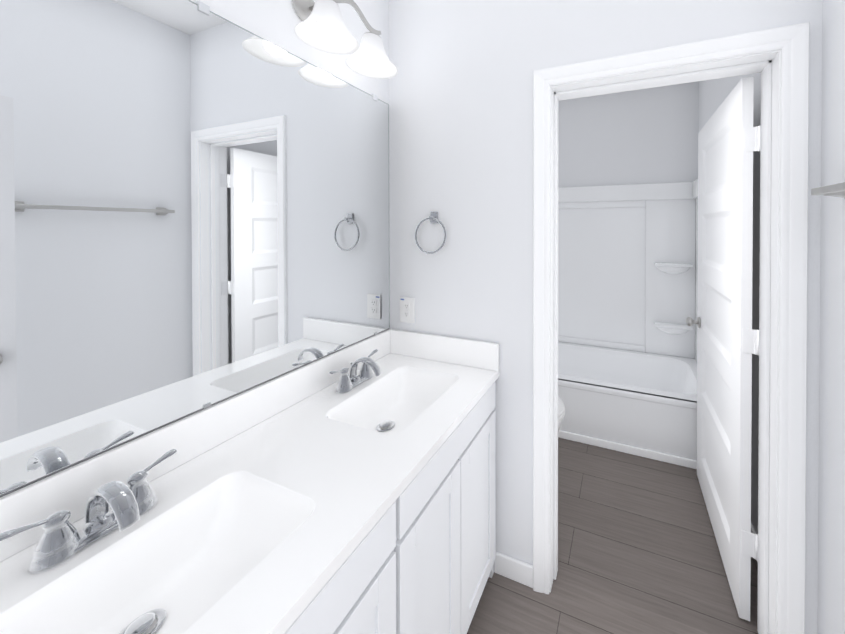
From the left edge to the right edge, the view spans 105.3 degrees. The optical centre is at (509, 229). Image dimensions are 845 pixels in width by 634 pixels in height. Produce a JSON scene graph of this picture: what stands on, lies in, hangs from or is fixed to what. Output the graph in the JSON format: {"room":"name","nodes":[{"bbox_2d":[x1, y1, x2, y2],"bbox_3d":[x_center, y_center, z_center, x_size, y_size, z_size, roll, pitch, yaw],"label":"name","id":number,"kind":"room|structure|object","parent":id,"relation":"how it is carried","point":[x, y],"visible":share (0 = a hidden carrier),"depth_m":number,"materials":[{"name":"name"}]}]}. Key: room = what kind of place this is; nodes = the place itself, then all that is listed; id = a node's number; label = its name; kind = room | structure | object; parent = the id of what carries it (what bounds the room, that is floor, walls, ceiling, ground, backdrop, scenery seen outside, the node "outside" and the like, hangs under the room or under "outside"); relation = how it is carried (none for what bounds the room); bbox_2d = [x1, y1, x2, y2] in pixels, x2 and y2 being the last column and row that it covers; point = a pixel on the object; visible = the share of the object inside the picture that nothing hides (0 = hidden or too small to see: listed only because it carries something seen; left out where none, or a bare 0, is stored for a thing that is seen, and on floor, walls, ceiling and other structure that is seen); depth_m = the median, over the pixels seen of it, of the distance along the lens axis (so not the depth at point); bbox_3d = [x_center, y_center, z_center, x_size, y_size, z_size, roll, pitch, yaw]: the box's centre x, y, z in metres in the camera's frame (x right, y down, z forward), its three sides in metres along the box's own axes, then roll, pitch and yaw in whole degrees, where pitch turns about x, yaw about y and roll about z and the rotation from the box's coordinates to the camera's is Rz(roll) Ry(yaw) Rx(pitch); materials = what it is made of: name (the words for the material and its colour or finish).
{"room":"bathroom","nodes":[
{"label":"bathroom","id":0,"kind":"room"},
{"bbox_2d":[190,0,389,328],"bbox_3d":[-0.796,0.091,1.131,0.120,2.750,4.545,0,0,20],"label":"wall","id":1,"kind":"structure","parent":0,"point":[275,22],"depth_m":1.14,"materials":[{"name":"white paint"}]},
{"bbox_2d":[0,0,389,496],"bbox_3d":[-0.794,-0.064,0.941,0.010,1.097,1.230,0,0,20],"label":"mirror","id":2,"kind":"object","parent":1,"relation":"attached to","point":[194,207],"visible":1,"depth_m":0.77,"materials":[{"name":"clear glass"}]},
{"bbox_2d":[292,0,397,78],"bbox_3d":[-0.628,-0.744,1.074,0.228,0.201,0.566,0,0,20],"label":"sconce","id":3,"kind":"object","parent":1,"relation":"attached to","point":[321,26],"visible":1,"depth_m":1.12,"materials":[{"name":"white glass"}]},
{"bbox_2d":[389,0,821,633],"bbox_3d":[0.211,0.090,1.315,1.645,2.750,0.140,0,0,20],"label":"wall","id":4,"kind":"structure","parent":0,"point":[461,122],"depth_m":1.33,"materials":[{"name":"white paint"}]},
{"bbox_2d":[400,297,414,322],"bbox_3d":[-0.488,0.381,1.492,0.084,0.120,0.008,0,0,20],"label":"electrical outlet plate","id":5,"kind":"object","parent":4,"relation":"attached to","point":[407,309],"visible":1,"depth_m":1.49,"materials":[{"name":"white plastic"}]},
{"bbox_2d":[415,212,445,253],"bbox_3d":[-0.354,0.012,1.425,0.165,0.192,0.037,0,0,20],"label":"towel ring","id":6,"kind":"object","parent":4,"relation":"attached to","point":[433,217],"visible":0.94,"depth_m":1.42,"materials":[{"name":"silver metal"}]},
{"bbox_2d":[533,22,809,633],"bbox_3d":[0.537,0.413,1.199,0.879,2.106,0.176,0,0,20],"label":"door frame","id":7,"kind":"structure","parent":4,"relation":"attached to","point":[777,59],"depth_m":1.05,"materials":[{"name":"white wood"}]},
{"bbox_2d":[686,77,759,620],"bbox_3d":[1.004,0.445,1.505,0.175,2.022,0.740,0,0,20],"label":"bathroom door","id":8,"kind":"structure","parent":4,"relation":"in","point":[727,334],"depth_m":1.33,"materials":[{"name":"white wood"}]},
{"bbox_2d":[467,437,757,633],"bbox_3d":[0.034,1.499,0.840,1.885,0.060,4.545,0,0,20],"label":"floor","id":9,"kind":"structure","parent":0,"point":[638,551],"depth_m":1.37,"materials":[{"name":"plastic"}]},
{"bbox_2d":[0,329,499,633],"bbox_3d":[-0.527,0.977,0.852,0.578,0.983,1.242,0,0,20],"label":"bathroom vanity","id":10,"kind":"object","parent":9,"relation":"on","point":[351,489],"visible":1,"depth_m":0.73,"materials":[{"name":"white painted wood"}]},
{"bbox_2d":[558,397,564,431],"bbox_3d":[-0.041,1.060,1.920,0.758,0.800,0.490,0,0,20],"label":"toilet","id":11,"kind":"object","parent":9,"relation":"on","point":[561,410],"visible":0.04,"depth_m":1.77,"materials":[{"name":"white ceramic"}]},
{"bbox_2d":[558,179,697,468],"bbox_3d":[0.638,0.533,2.491,1.641,1.846,0.770,0,0,20],"label":"bathtub","id":12,"kind":"object","parent":9,"relation":"on","point":[627,305],"visible":0.6,"depth_m":2.64,"materials":[{"name":"white plastic"}]},
{"bbox_2d":[558,81,698,187],"bbox_3d":[0.791,0.077,2.908,1.645,2.750,0.120,0,0,20],"label":"wall","id":13,"kind":"structure","parent":0,"point":[646,136],"depth_m":2.74,"materials":[{"name":"white paint"}]},
{"bbox_2d":[698,0,844,633],"bbox_3d":[0.863,0.096,0.527,0.120,2.750,4.545,0,0,20],"label":"wall","id":14,"kind":"structure","parent":0,"point":[714,94],"depth_m":0.93,"materials":[{"name":"white paint"}]},
{"bbox_2d":[751,523,755,533],"bbox_3d":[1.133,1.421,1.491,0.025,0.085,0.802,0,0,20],"label":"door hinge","id":15,"kind":"structure","parent":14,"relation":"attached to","point":[752,528],"depth_m":1.45,"materials":[{"name":"white metal"}]},
{"bbox_2d":[811,182,844,198],"bbox_3d":[0.791,-0.104,0.614,0.073,0.048,0.552,0,0,20],"label":"towel rail","id":16,"kind":"object","parent":14,"relation":"attached to","point":[836,190],"visible":0.96,"depth_m":0.82,"materials":[{"name":"silver metal"}]}
]}

